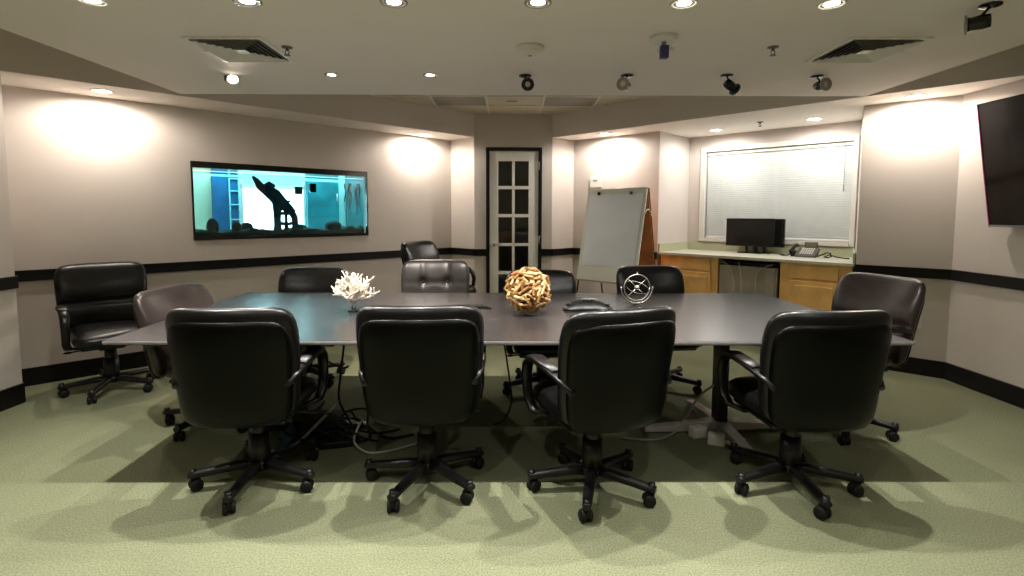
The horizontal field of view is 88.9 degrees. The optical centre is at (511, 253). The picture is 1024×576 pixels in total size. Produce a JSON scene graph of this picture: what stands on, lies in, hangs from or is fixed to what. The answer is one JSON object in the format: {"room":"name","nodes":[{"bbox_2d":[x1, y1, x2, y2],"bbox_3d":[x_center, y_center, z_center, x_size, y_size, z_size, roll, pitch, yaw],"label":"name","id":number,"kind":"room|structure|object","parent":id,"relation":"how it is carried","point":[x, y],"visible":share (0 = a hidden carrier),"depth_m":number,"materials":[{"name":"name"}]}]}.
{"room":"conference room","nodes":[
{"label":"conference room","id":0,"kind":"room"},
{"bbox_2d":[0,74,21,390],"bbox_3d":[-3.653,-0.027,0.579,0.100,2.750,6.400,0,4,0],"label":"wall","id":1,"kind":"structure","parent":0,"point":[10,357],"depth_m":3.74,"materials":[{"name":"paint"}]},
{"bbox_2d":[0,276,18,290],"bbox_3d":[-3.591,0.450,0.616,0.028,0.088,6.400,0,4,0],"label":"trim","id":2,"kind":"structure","parent":1,"relation":"attached to","point":[6,283],"depth_m":3.73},
{"bbox_2d":[0,383,25,411],"bbox_3d":[-3.596,1.272,0.679,0.020,0.145,6.400,0,4,0],"label":"baseboard","id":3,"kind":"structure","parent":1,"relation":"attached to","point":[10,397],"depth_m":3.77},
{"bbox_2d":[1,85,451,368],"bbox_3d":[-2.610,-0.400,5.469,4.850,2.750,0.100,-4,6,-44],"label":"wall","id":4,"kind":"structure","parent":0,"point":[92,179],"depth_m":4.79,"materials":[{"name":"paint"}]},
{"bbox_2d":[22,351,147,386],"bbox_3d":[-2.571,0.902,5.525,4.850,0.145,0.020,-4,6,-44],"label":"baseboard","id":5,"kind":"structure","parent":4,"relation":"attached to","point":[88,367],"depth_m":4.42,"materials":[{"name":"wood"}]},
{"bbox_2d":[15,247,450,281],"bbox_3d":[-2.566,0.080,5.459,4.850,0.088,0.028,-4,6,-44],"label":"trim","id":6,"kind":"structure","parent":4,"relation":"attached to","point":[41,274],"depth_m":5.29,"materials":[{"name":"wood"}]},
{"bbox_2d":[190,161,368,239],"bbox_3d":[-2.499,-0.584,5.802,2.195,0.788,0.474,-4,6,-44],"label":"aquarium","id":7,"kind":"object","parent":4,"relation":"in","point":[224,168],"visible":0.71,"depth_m":5.55,"materials":[{"name":"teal glass"}]},
{"bbox_2d":[232,221,241,230],"bbox_3d":[-2.891,-0.272,5.485,0.100,0.142,0.084,-4,6,-44],"label":"rock","id":8,"kind":"object","parent":7,"relation":"in","point":[236,225],"visible":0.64,"depth_m":5.45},
{"bbox_2d":[195,226,363,236],"bbox_3d":[-2.539,-0.264,5.868,2.135,0.077,0.300,-4,6,-44],"label":"gravel","id":9,"kind":"object","parent":7,"relation":"in","point":[199,232],"visible":0.74,"depth_m":5.63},
{"bbox_2d":[206,218,218,231],"bbox_3d":[-3.055,-0.275,5.325,0.119,0.182,0.100,-4,6,-44],"label":"rock","id":10,"kind":"object","parent":9,"relation":"on","point":[212,224],"visible":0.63,"depth_m":5.29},
{"bbox_2d":[252,176,298,229],"bbox_3d":[-2.610,-0.541,5.771,0.490,0.621,0.116,-4,6,-44],"label":"driftwood","id":11,"kind":"object","parent":9,"relation":"on","point":[279,202],"visible":0.94,"depth_m":5.76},
{"bbox_2d":[325,221,341,229],"bbox_3d":[-2.130,-0.323,6.217,0.202,0.138,0.166,-4,6,-44],"label":"rock","id":12,"kind":"object","parent":9,"relation":"on","point":[335,225],"visible":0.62,"depth_m":6.16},
{"bbox_2d":[344,183,351,215],"bbox_3d":[-2.006,-0.666,6.381,0.093,0.393,0.053,-4,6,-44],"label":"plant","id":13,"kind":"object","parent":7,"relation":"in","point":[348,192],"visible":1,"depth_m":6.38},
{"bbox_2d":[353,184,360,214],"bbox_3d":[-1.915,-0.670,6.465,0.088,0.397,0.043,-4,6,-44],"label":"plant","id":14,"kind":"object","parent":7,"relation":"in","point":[358,188],"visible":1,"depth_m":6.46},
{"bbox_2d":[0,28,473,139],"bbox_3d":[-2.366,-1.552,5.148,4.877,0.324,0.576,-4,6,-44],"label":"ceiling","id":15,"kind":"structure","parent":0,"point":[25,62],"depth_m":4.81,"materials":[{"name":"paint"}]},
{"bbox_2d":[89,89,113,93],"bbox_3d":[-3.322,-1.318,4.227,0.159,0.006,0.159,0,4,0],"label":"recessed light","id":16,"kind":"object","parent":15,"relation":"in","point":[103,91],"visible":1,"depth_m":4.24,"materials":[{"name":"white paint"}]},
{"bbox_2d":[211,171,353,226],"bbox_3d":[-2.882,-0.860,6.548,3.050,1.700,0.040,-4,6,-44],"label":"wall","id":17,"kind":"structure","parent":0,"point":[284,181],"depth_m":6.63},
{"bbox_2d":[193,170,211,229],"bbox_3d":[-3.604,-0.529,5.814,0.460,1.150,0.030,-4,6,-44],"label":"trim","id":18,"kind":"structure","parent":17,"relation":"attached to","point":[202,194],"depth_m":5.89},
{"bbox_2d":[239,179,306,226],"bbox_3d":[-2.936,-0.475,6.436,0.785,0.850,0.050,-4,6,-44],"label":"trim","id":19,"kind":"structure","parent":17,"relation":"attached to","point":[241,185],"depth_m":6.41,"materials":[{"name":"white paint"}]},
{"bbox_2d":[243,188,303,229],"bbox_3d":[-2.936,-0.451,6.444,0.715,0.700,0.020,-4,6,-44],"label":"window","id":20,"kind":"structure","parent":17,"relation":"in","point":[258,209],"depth_m":6.34,"materials":[{"name":"white"}]},
{"bbox_2d":[345,180,363,227],"bbox_3d":[-2.145,-0.535,7.230,0.320,0.950,0.030,-4,6,-44],"label":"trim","id":21,"kind":"structure","parent":17,"relation":"attached to","point":[354,219],"depth_m":7.18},
{"bbox_2d":[451,137,474,284],"bbox_3d":[-0.625,-0.513,6.991,0.461,2.750,0.100,4,6,43],"label":"wall","id":22,"kind":"structure","parent":0,"point":[462,150],"depth_m":6.93,"materials":[{"name":"paint"}]},
{"bbox_2d":[451,247,473,255],"bbox_3d":[-0.670,-0.033,6.981,0.461,0.088,0.028,4,6,43],"label":"trim","id":23,"kind":"structure","parent":22,"relation":"attached to","point":[459,251],"depth_m":6.96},
{"bbox_2d":[474,249,485,255],"bbox_3d":[-0.414,-0.020,6.823,0.153,0.088,0.028,0,4,-2],"label":"trim","id":24,"kind":"structure","parent":22,"relation":"attached to","point":[477,252],"depth_m":6.82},
{"bbox_2d":[0,345,1023,575],"bbox_3d":[-0.318,1.232,2.751,8.800,0.080,10.900,0,4,0],"label":"floor","id":25,"kind":"structure","parent":0,"point":[101,488],"depth_m":2.57,"materials":[{"name":"green carpet"}]},
{"bbox_2d":[54,262,154,404],"bbox_3d":[-3.184,0.583,4.108,0.639,0.995,0.678,-4,6,-44],"label":"office chair","id":26,"kind":"object","parent":25,"relation":"on","point":[94,301],"visible":0.85,"depth_m":4.09,"materials":[{"name":"black leather"}]},
{"bbox_2d":[133,283,248,441],"bbox_3d":[-2.029,0.680,3.466,0.738,0.905,0.662,1,4,11],"label":"office chair","id":27,"kind":"object","parent":25,"relation":"on","point":[152,306],"visible":0.39,"depth_m":3.31,"materials":[{"name":"leather"}]},
{"bbox_2d":[165,307,328,515],"bbox_3d":[-1.322,0.708,2.665,0.640,0.975,0.675,0,4,-3],"label":"office chair","id":28,"kind":"object","parent":25,"relation":"on","point":[232,368],"visible":1,"depth_m":2.38,"materials":[{"name":"black leather"}]},
{"bbox_2d":[278,267,346,387],"bbox_3d":[-1.742,0.601,4.375,0.662,0.925,0.708,0,4,-2],"label":"office chair","id":29,"kind":"object","parent":25,"relation":"on","point":[298,279],"visible":0.31,"depth_m":4.54,"materials":[{"name":"black leather"}]},
{"bbox_2d":[295,426,332,440],"bbox_3d":[-1.208,1.094,3.196,0.290,0.128,0.132,1,4,10],"label":"cable","id":30,"kind":"object","parent":25,"relation":"on","point":[309,427],"visible":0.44,"depth_m":3.13,"materials":[{"name":"black rubber"}]},
{"bbox_2d":[278,419,350,444],"bbox_3d":[-1.236,1.102,3.222,0.420,0.109,0.341,0,4,0],"label":"cable","id":31,"kind":"object","parent":25,"relation":"on","point":[284,433],"visible":0.39,"depth_m":3.07,"materials":[{"name":"black rubber"}]},
{"bbox_2d":[294,400,339,444],"bbox_3d":[-1.177,1.022,3.126,0.290,0.252,0.029,-2,5,-31],"label":"cable","id":32,"kind":"object","parent":25,"relation":"on","point":[330,410],"visible":0.89,"depth_m":3.12,"materials":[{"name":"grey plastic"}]},
{"bbox_2d":[289,438,352,451],"bbox_3d":[-1.140,1.141,3.120,0.360,0.043,0.060,-1,5,-15],"label":"power strip","id":33,"kind":"object","parent":25,"relation":"on","point":[344,442],"visible":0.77,"depth_m":3.12,"materials":[{"name":"black plastic"}]},
{"bbox_2d":[299,410,344,439],"bbox_3d":[-1.181,1.072,3.245,0.240,0.160,0.143,0,4,-2],"label":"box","id":34,"kind":"object","parent":25,"relation":"on","point":[306,420],"visible":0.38,"depth_m":3.18,"materials":[{"name":"black plastic"}]},
{"bbox_2d":[312,424,360,443],"bbox_3d":[-1.090,1.112,3.209,0.321,0.087,0.144,-1,4,-8],"label":"cable","id":35,"kind":"object","parent":25,"relation":"on","point":[349,434],"visible":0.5,"depth_m":3.17,"materials":[{"name":"black rubber"}]},
{"bbox_2d":[326,408,371,439],"bbox_3d":[-0.983,1.031,3.141,0.293,0.130,0.248,0,4,0],"label":"cable","id":36,"kind":"object","parent":35,"relation":"on","point":[343,413],"visible":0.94,"depth_m":3.12,"materials":[{"name":"black rubber"}]},
{"bbox_2d":[323,411,369,442],"bbox_3d":[-1.050,1.073,3.247,0.351,0.130,0.253,0,4,0],"label":"cable","id":37,"kind":"object","parent":25,"relation":"on","point":[351,412],"visible":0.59,"depth_m":3.16,"materials":[{"name":"black rubber"}]},
{"bbox_2d":[293,417,413,442],"bbox_3d":[-1.012,1.097,3.317,0.768,0.096,0.259,-1,4,-9],"label":"cable","id":38,"kind":"object","parent":25,"relation":"on","point":[345,418],"visible":0.55,"depth_m":3.27,"materials":[{"name":"black rubber"}]},
{"bbox_2d":[320,413,399,433],"bbox_3d":[-1.022,1.048,3.249,0.607,0.210,0.243,0,4,0],"label":"cable","id":39,"kind":"object","parent":25,"relation":"on","point":[333,414],"visible":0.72,"depth_m":3.20,"materials":[{"name":"black rubber"}]},
{"bbox_2d":[353,420,416,453],"bbox_3d":[-0.743,1.090,3.112,0.415,0.142,0.164,0,4,0],"label":"cable","id":40,"kind":"object","parent":25,"relation":"on","point":[360,421],"visible":0.91,"depth_m":3.08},
{"bbox_2d":[355,305,485,512],"bbox_3d":[-0.453,0.702,2.673,0.647,0.990,0.708,0,4,-3],"label":"office chair","id":41,"kind":"object","parent":25,"relation":"on","point":[423,367],"visible":1,"depth_m":2.36,"materials":[{"name":"black leather"}]},
{"bbox_2d":[401,259,469,292],"bbox_3d":[-0.679,0.568,4.374,0.655,0.995,0.708,0,4,0],"label":"office chair","id":42,"kind":"object","parent":25,"relation":"on","point":[427,275],"visible":0.3,"depth_m":4.54,"materials":[{"name":"grey leather"}]},
{"bbox_2d":[400,240,476,292],"bbox_3d":[-0.763,0.428,5.406,0.716,1.115,0.644,2,5,25],"label":"office chair","id":43,"kind":"object","parent":25,"relation":"on","point":[420,249],"visible":0.25,"depth_m":5.45,"materials":[{"name":"black leather"}]},
{"bbox_2d":[102,293,915,456],"bbox_3d":[-0.049,0.752,3.483,4.223,0.747,1.638,0,4,0],"label":"conference table","id":44,"kind":"object","parent":25,"relation":"on","point":[723,321],"visible":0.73,"depth_m":3.35,"materials":[{"name":"laminate"}]},
{"bbox_2d":[331,271,379,312],"bbox_3d":[-1.024,0.241,3.421,0.295,0.277,0.317,-3,5,-31],"label":"ornament","id":45,"kind":"object","parent":44,"relation":"on","point":[356,289],"visible":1,"depth_m":3.39,"materials":[{"name":"white plastic"}]},
{"bbox_2d":[338,345,377,441],"bbox_3d":[-0.954,0.796,3.182,0.262,0.711,0.081,2,5,21],"label":"cable","id":46,"kind":"object","parent":44,"relation":"hanging from","point":[343,348],"visible":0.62,"depth_m":3.21,"materials":[{"name":"black rubber"}]},
{"bbox_2d":[493,345,512,425],"bbox_3d":[-0.075,0.820,3.518,0.082,0.618,0.214,3,5,33],"label":"cable","id":47,"kind":"object","parent":44,"relation":"hanging from","point":[504,345],"visible":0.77,"depth_m":3.58,"materials":[{"name":"black rubber"}]},
{"bbox_2d":[504,267,551,313],"bbox_3d":[0.099,0.228,3.339,0.303,0.304,0.296,1,4,12],"label":"ball","id":48,"kind":"object","parent":44,"relation":"on","point":[528,290],"visible":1,"depth_m":3.25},
{"bbox_2d":[563,297,612,310],"bbox_3d":[0.508,0.334,3.602,0.339,0.071,0.311,0,4,0],"label":"phone","id":49,"kind":"object","parent":44,"relation":"on","point":[584,303],"visible":0.99,"depth_m":3.48,"materials":[{"name":"black plastic"}]},
{"bbox_2d":[620,272,653,306],"bbox_3d":[0.880,0.244,3.675,0.205,0.240,0.136,2,5,28],"label":"sculpture","id":50,"kind":"object","parent":44,"relation":"on","point":[636,287],"visible":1,"depth_m":3.67,"materials":[{"name":"silver metal"}]},
{"bbox_2d":[621,384,714,440],"bbox_3d":[1.005,0.998,3.301,0.665,0.302,0.107,-1,5,-19],"label":"cable","id":51,"kind":"object","parent":44,"relation":"hanging from","point":[713,385],"visible":1,"depth_m":3.31,"materials":[{"name":"grey plastic"}]},
{"bbox_2d":[502,269,575,395],"bbox_3d":[0.250,0.619,4.130,0.638,0.935,0.708,0,4,2],"label":"office chair","id":52,"kind":"object","parent":25,"relation":"on","point":[561,281],"visible":0.24,"depth_m":4.09,"materials":[{"name":"black leather"}]},
{"bbox_2d":[521,306,675,522],"bbox_3d":[0.407,0.710,2.614,0.636,0.985,0.706,-1,5,-17],"label":"office chair","id":53,"kind":"object","parent":25,"relation":"on","point":[612,373],"visible":1,"depth_m":2.32,"materials":[{"name":"black leather"}]},
{"bbox_2d":[576,187,654,292],"bbox_3d":[1.228,0.082,6.142,0.817,1.705,0.749,4,6,43],"label":"easel","id":54,"kind":"object","parent":25,"relation":"on","point":[617,228],"visible":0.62,"depth_m":6.01,"materials":[{"name":"grey plastic"}]},
{"bbox_2d":[576,278,615,283],"bbox_3d":[1.063,0.323,5.992,0.798,0.018,0.034,4,6,43],"label":"marker tray","id":55,"kind":"object","parent":54,"relation":"on","point":[601,280],"depth_m":6.04,"materials":[{"name":"grey plastic"}]},
{"bbox_2d":[616,265,702,399],"bbox_3d":[1.177,0.599,4.222,0.661,0.965,0.703,0,4,-7],"label":"office chair","id":56,"kind":"object","parent":25,"relation":"on","point":[664,278],"visible":0.32,"depth_m":4.38,"materials":[{"name":"black leather"}]},
{"bbox_2d":[661,254,733,292],"bbox_3d":[2.194,0.470,6.244,0.446,0.917,0.712,-4,6,-44],"label":"base cabinet","id":57,"kind":"object","parent":25,"relation":"on","point":[700,274],"visible":0.39,"depth_m":5.98,"materials":[{"name":"brown wood"}]},
{"bbox_2d":[658,242,854,266],"bbox_3d":[2.755,-0.022,5.868,2.049,0.122,0.842,4,6,45],"label":"countertop","id":58,"kind":"structure","parent":57,"relation":"on","point":[696,249],"depth_m":5.94,"materials":[{"name":"stone"}]},
{"bbox_2d":[725,218,775,253],"bbox_3d":[2.805,-0.213,6.135,0.120,0.408,0.550,-4,6,-44],"label":"monitor","id":59,"kind":"object","parent":58,"relation":"on","point":[745,232],"visible":1,"depth_m":6.10,"materials":[{"name":"black"}]},
{"bbox_2d":[748,219,785,253],"bbox_3d":[2.944,-0.213,6.179,0.120,0.402,0.550,-4,6,-44],"label":"monitor","id":60,"kind":"object","parent":58,"relation":"on","point":[780,224],"visible":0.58,"depth_m":5.99,"materials":[{"name":"black"}]},
{"bbox_2d":[779,242,819,257],"bbox_3d":[3.113,-0.049,5.681,0.184,0.163,0.386,-4,6,-44],"label":"desk phone","id":61,"kind":"object","parent":58,"relation":"on","point":[811,250],"visible":0.99,"depth_m":5.63,"materials":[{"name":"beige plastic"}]},
{"bbox_2d":[688,424,707,438],"bbox_3d":[1.180,1.118,3.291,0.125,0.072,0.065,-2,5,-20],"label":"power adapter","id":62,"kind":"object","parent":25,"relation":"on","point":[697,431],"visible":1,"depth_m":3.26,"materials":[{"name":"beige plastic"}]},
{"bbox_2d":[707,431,729,446],"bbox_3d":[1.256,1.127,3.173,0.125,0.072,0.065,2,5,22],"label":"power adapter","id":63,"kind":"object","parent":25,"relation":"on","point":[714,438],"visible":1,"depth_m":3.15,"materials":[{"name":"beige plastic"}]},
{"bbox_2d":[719,261,780,297],"bbox_3d":[2.687,0.523,5.780,0.465,0.884,0.615,-4,6,-44],"label":"mini fridge","id":64,"kind":"object","parent":25,"relation":"on","point":[767,278],"visible":0.26,"depth_m":5.58,"materials":[{"name":"metal"}]},
{"bbox_2d":[717,310,891,520],"bbox_3d":[1.433,0.716,2.636,0.640,0.975,0.675,0,4,-3],"label":"office chair","id":65,"kind":"object","parent":25,"relation":"on","point":[817,371],"visible":1,"depth_m":2.35,"materials":[{"name":"black leather"}]},
{"bbox_2d":[779,262,852,310],"bbox_3d":[3.115,0.545,5.293,0.446,0.917,0.635,-4,6,-44],"label":"base cabinet","id":66,"kind":"object","parent":25,"relation":"on","point":[812,286],"visible":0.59,"depth_m":5.14,"materials":[{"name":"brown wood"}]},
{"bbox_2d":[814,272,925,445],"bbox_3d":[2.196,0.643,3.438,0.723,1.000,0.643,-1,5,-18],"label":"office chair","id":67,"kind":"object","parent":25,"relation":"on","point":[903,298],"visible":0.32,"depth_m":3.29,"materials":[{"name":"leather"}]},
{"bbox_2d":[0,0,1023,139],"bbox_3d":[0.951,-1.340,2.486,7.380,0.324,10.352,0,4,0],"label":"ceiling","id":68,"kind":"structure","parent":0,"point":[375,48],"depth_m":3.17,"materials":[{"name":"paint"}]},
{"bbox_2d":[77,0,109,6],"bbox_3d":[-1.952,-1.177,2.428,0.131,0.006,0.131,0,4,0],"label":"recessed light","id":69,"kind":"object","parent":68,"relation":"in","point":[103,3],"visible":1,"depth_m":2.45,"materials":[{"name":"white paint"}]},
{"bbox_2d":[222,74,242,84],"bbox_3d":[-2.020,-1.276,3.772,0.132,0.107,0.132,0,4,0],"label":"recessed light","id":70,"kind":"object","parent":68,"relation":"in","point":[232,79],"visible":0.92,"depth_m":3.75,"materials":[{"name":"white paint"}]},
{"bbox_2d":[180,36,295,62],"bbox_3d":[-1.627,-1.225,3.146,0.465,0.020,0.485,0,4,0],"label":"ceiling vent","id":71,"kind":"object","parent":68,"relation":"in","point":[225,48],"visible":1,"depth_m":3.10,"materials":[{"name":"metal"}]},
{"bbox_2d":[232,0,262,7],"bbox_3d":[-1.234,-1.175,2.432,0.131,0.006,0.131,0,4,0],"label":"recessed light","id":72,"kind":"object","parent":68,"relation":"in","point":[246,3],"visible":1,"depth_m":2.45,"materials":[{"name":"white"}]},
{"bbox_2d":[379,0,407,7],"bbox_3d":[-0.551,-1.174,2.436,0.131,0.006,0.131,0,4,0],"label":"recessed light","id":73,"kind":"object","parent":68,"relation":"in","point":[395,3],"visible":1,"depth_m":2.45,"materials":[{"name":"white"}]},
{"bbox_2d":[519,74,533,90],"bbox_3d":[0.100,-1.209,3.704,0.090,0.127,0.141,-1,4,-10],"label":"ceiling spotlight","id":74,"kind":"object","parent":68,"relation":"attached to","point":[527,84],"visible":1,"depth_m":3.65,"materials":[{"name":"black metal"}]},
{"bbox_2d":[516,42,543,56],"bbox_3d":[0.107,-1.199,3.092,0.170,0.054,0.170,0,4,0],"label":"smoke detector","id":75,"kind":"object","parent":68,"relation":"attached to","point":[528,49],"visible":1,"depth_m":3.05,"materials":[{"name":"beige plastic"}]},
{"bbox_2d":[524,0,551,8],"bbox_3d":[0.122,-1.173,2.440,0.131,0.006,0.131,0,4,0],"label":"recessed light","id":76,"kind":"object","parent":68,"relation":"in","point":[528,3],"visible":1,"depth_m":2.45,"materials":[{"name":"white"}]},
{"bbox_2d":[616,74,633,90],"bbox_3d":[0.808,-1.210,3.703,0.090,0.122,0.136,3,5,32],"label":"ceiling spotlight","id":77,"kind":"object","parent":68,"relation":"attached to","point":[623,83],"visible":1,"depth_m":3.66,"materials":[{"name":"silver metal"}]},
{"bbox_2d":[650,32,677,58],"bbox_3d":[0.848,-1.151,2.915,0.160,0.120,0.152,0,4,0],"label":"fire alarm","id":78,"kind":"object","parent":68,"relation":"attached to","point":[664,39],"visible":1,"depth_m":2.89,"materials":[{"name":"white paint"}]},
{"bbox_2d":[655,45,675,52],"bbox_3d":[0.858,-1.145,2.916,0.111,0.034,0.030,0,4,0],"label":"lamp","id":79,"kind":"object","parent":78,"relation":"attached to","point":[663,48],"depth_m":2.89,"materials":[{"name":"blue paint"}]},
{"bbox_2d":[669,0,698,9],"bbox_3d":[0.806,-1.172,2.444,0.131,0.006,0.131,0,4,0],"label":"recessed light","id":80,"kind":"object","parent":68,"relation":"in","point":[682,4],"visible":1,"depth_m":2.45,"materials":[{"name":"white paint"}]},
{"bbox_2d":[720,73,740,94],"bbox_3d":[1.552,-1.204,3.720,0.149,0.134,0.090,-2,5,-25],"label":"ceiling spotlight","id":81,"kind":"object","parent":68,"relation":"attached to","point":[733,88],"visible":1,"depth_m":3.70,"materials":[{"name":"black metal"}]},
{"bbox_2d":[810,74,831,90],"bbox_3d":[2.184,-1.208,3.708,0.090,0.122,0.136,-1,4,-10],"label":"ceiling spotlight","id":82,"kind":"object","parent":68,"relation":"attached to","point":[825,84],"visible":1,"depth_m":3.65,"materials":[{"name":"silver metal"}]},
{"bbox_2d":[816,0,847,9],"bbox_3d":[1.500,-1.171,2.448,0.131,0.006,0.131,0,4,0],"label":"recessed light","id":83,"kind":"object","parent":68,"relation":"in","point":[824,5],"visible":1,"depth_m":2.45,"materials":[{"name":"white paint"}]},
{"bbox_2d":[805,36,933,63],"bbox_3d":[2.114,-1.216,3.128,0.465,0.020,0.485,0,4,0],"label":"ceiling vent","id":84,"kind":"object","parent":68,"relation":"in","point":[856,49],"visible":1,"depth_m":3.08,"materials":[{"name":"metal"}]},
{"bbox_2d":[904,94,927,98],"bbox_3d":[3.363,-1.312,4.343,0.159,0.006,0.159,0,4,0],"label":"recessed light","id":85,"kind":"object","parent":68,"relation":"in","point":[914,95],"visible":1,"depth_m":4.35,"materials":[{"name":"white paint"}]},
{"bbox_2d":[964,1,1003,34],"bbox_3d":[2.229,-1.112,2.469,0.136,0.122,0.090,4,6,38],"label":"ceiling spotlight","id":86,"kind":"object","parent":68,"relation":"attached to","point":[982,21],"visible":1,"depth_m":2.46,"materials":[{"name":"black metal"}]},
{"bbox_2d":[379,95,644,113],"bbox_3d":[-0.312,-1.530,2.539,8.800,0.100,10.900,0,4,0],"label":"ceiling","id":87,"kind":"structure","parent":0,"point":[419,100],"depth_m":6.08,"materials":[{"name":"paint"}]},
{"bbox_2d":[432,97,485,105],"bbox_3d":[-0.592,-1.734,5.926,0.570,0.009,0.440,0,4,0],"label":"recessed light","id":88,"kind":"object","parent":87,"relation":"in","point":[440,101],"visible":1,"depth_m":5.92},
{"bbox_2d":[372,95,657,114],"bbox_3d":[0.030,-1.708,5.586,3.400,0.010,2.500,0,4,0],"label":"grid","id":89,"kind":"object","parent":87,"relation":"attached to","point":[429,96],"visible":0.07,"depth_m":5.70,"materials":[{"name":"white paint"}]},
{"bbox_2d":[544,97,597,105],"bbox_3d":[0.658,-1.732,5.934,0.570,0.009,0.440,0,4,0],"label":"recessed light","id":90,"kind":"object","parent":87,"relation":"in","point":[549,101],"visible":1,"depth_m":5.91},
{"bbox_2d":[474,114,552,292],"bbox_3d":[0.014,-0.503,6.883,1.013,2.750,0.140,0,4,-2],"label":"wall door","id":91,"kind":"structure","parent":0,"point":[492,130],"depth_m":6.75,"materials":[{"name":"paint"}]},
{"bbox_2d":[486,147,541,292],"bbox_3d":[0.024,-0.253,6.849,0.725,2.257,0.168,0,4,-2],"label":"door","id":92,"kind":"structure","parent":91,"relation":"attached to","point":[533,155],"depth_m":6.80,"materials":[{"name":"paint"}]},
{"bbox_2d":[498,161,528,292],"bbox_3d":[0.008,-0.524,7.616,1.013,2.680,1.350,0,4,0],"label":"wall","id":93,"kind":"structure","parent":0,"point":[504,167],"depth_m":8.24,"materials":[{"name":"glass"}]},
{"bbox_2d":[551,138,573,272],"bbox_3d":[0.645,-0.511,6.999,0.408,2.750,0.100,-4,6,-40],"label":"wall","id":94,"kind":"structure","parent":0,"point":[562,149],"depth_m":6.94,"materials":[{"name":"paint"}]},
{"bbox_2d":[552,248,572,255],"bbox_3d":[0.686,-0.030,6.987,0.408,0.088,0.028,-4,6,-40],"label":"trim","id":95,"kind":"structure","parent":94,"relation":"attached to","point":[563,251],"depth_m":6.97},
{"bbox_2d":[573,131,659,292],"bbox_3d":[1.330,-0.489,6.729,1.229,2.750,0.100,4,6,41],"label":"wall","id":96,"kind":"structure","parent":0,"point":[632,160],"depth_m":6.65,"materials":[{"name":"paint"}]},
{"bbox_2d":[590,170,601,187],"bbox_3d":[1.095,-0.979,6.809,0.170,0.230,0.033,4,6,41],"label":"wall thermostat","id":97,"kind":"object","parent":96,"relation":"attached to","point":[595,182],"visible":1,"depth_m":6.79,"materials":[{"name":"white paint"}]},
{"bbox_2d":[657,131,689,264],"bbox_3d":[1.997,-0.477,6.599,0.100,2.750,0.774,4,6,44],"label":"wall","id":98,"kind":"structure","parent":0,"point":[674,155],"depth_m":6.52,"materials":[{"name":"paint"}]},
{"bbox_2d":[687,120,861,271],"bbox_3d":[3.038,-0.448,6.245,1.882,2.750,0.160,4,6,44],"label":"wall window","id":99,"kind":"structure","parent":98,"relation":"in","point":[849,128],"depth_m":6.30,"materials":[{"name":"paint"}]},
{"bbox_2d":[698,135,859,246],"bbox_3d":[3.077,-0.713,6.157,1.712,1.177,0.185,4,6,44],"label":"window","id":100,"kind":"structure","parent":99,"relation":"attached to","point":[856,138],"depth_m":5.90,"materials":[{"name":"white paint"}]},
{"bbox_2d":[705,141,853,241],"bbox_3d":[3.067,-0.705,6.133,1.586,1.076,0.065,4,6,44],"label":"window blind","id":101,"kind":"object","parent":99,"relation":"attached to","point":[811,212],"visible":0.8,"depth_m":6.01,"materials":[{"name":"white paint"}]},
{"bbox_2d":[854,111,863,271],"bbox_3d":[3.469,-0.363,5.147,0.100,2.750,0.866,3,5,33],"label":"wall","id":102,"kind":"structure","parent":0,"point":[863,111],"depth_m":5.13,"materials":[{"name":"paint"}]},
{"bbox_2d":[856,95,963,361],"bbox_3d":[3.486,-0.323,4.628,0.683,2.750,0.100,4,6,40],"label":"wall","id":103,"kind":"structure","parent":0,"point":[911,149],"depth_m":4.54,"materials":[{"name":"paint"}]},
{"bbox_2d":[855,264,951,279],"bbox_3d":[3.443,0.158,4.616,0.683,0.088,0.028,4,6,40],"label":"trim","id":104,"kind":"structure","parent":103,"relation":"attached to","point":[913,272],"depth_m":4.58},
{"bbox_2d":[886,357,943,378],"bbox_3d":[3.444,0.979,4.683,0.683,0.145,0.020,4,6,40],"label":"baseboard","id":105,"kind":"structure","parent":103,"relation":"attached to","point":[918,366],"depth_m":4.55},
{"bbox_2d":[946,79,1023,387],"bbox_3d":[3.794,-0.036,0.901,0.100,2.750,6.959,0,4,-1],"label":"wall","id":106,"kind":"structure","parent":0,"point":[985,336],"depth_m":4.14,"materials":[{"name":"paint"}]},
{"bbox_2d":[944,362,1023,408],"bbox_3d":[3.732,1.263,1.001,0.020,0.145,6.959,0,4,-1],"label":"baseboard","id":107,"kind":"structure","parent":106,"relation":"attached to","point":[1011,394],"depth_m":4.08,"materials":[{"name":"wood"}]},
{"bbox_2d":[950,269,1023,290],"bbox_3d":[3.729,0.441,0.938,0.028,0.088,6.959,0,4,-1],"label":"trim","id":108,"kind":"structure","parent":106,"relation":"attached to","point":[1007,282],"depth_m":4.04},
{"bbox_2d":[976,94,1023,227],"bbox_3d":[3.611,-0.602,3.111,0.268,0.925,1.660,0,4,0],"label":"television","id":109,"kind":"object","parent":106,"relation":"attached to","point":[1000,121],"visible":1,"depth_m":3.77,"materials":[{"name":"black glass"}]},
{"bbox_3d":[-2.557,0.034,6.278,3.050,0.040,0.900,-4,6,-44],"label":"floor","id":110,"kind":"structure","parent":0,"visible":0},
{"bbox_2d":[211,176,240,230],"bbox_3d":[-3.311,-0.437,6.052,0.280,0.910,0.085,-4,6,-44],"label":"door","id":111,"kind":"structure","parent":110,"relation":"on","point":[225,191],"depth_m":6.01,"materials":[{"name":"blue"}]},
{"bbox_2d":[304,181,338,228],"bbox_3d":[-2.478,-0.489,6.828,0.420,0.900,0.121,-4,6,-44],"label":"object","id":112,"kind":"object","parent":110,"relation":"on","point":[322,205],"visible":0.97,"depth_m":6.77,"materials":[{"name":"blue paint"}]},
{"label":"outside","id":113,"kind":"structure","parent":0,"visible":0},
{"bbox_2d":[713,147,850,237],"bbox_3d":[3.561,-0.710,6.736,2.200,1.600,0.050,4,6,44],"label":"wall","id":114,"kind":"structure","parent":113,"point":[847,147],"depth_m":6.68,"materials":[{"name":"paint"}]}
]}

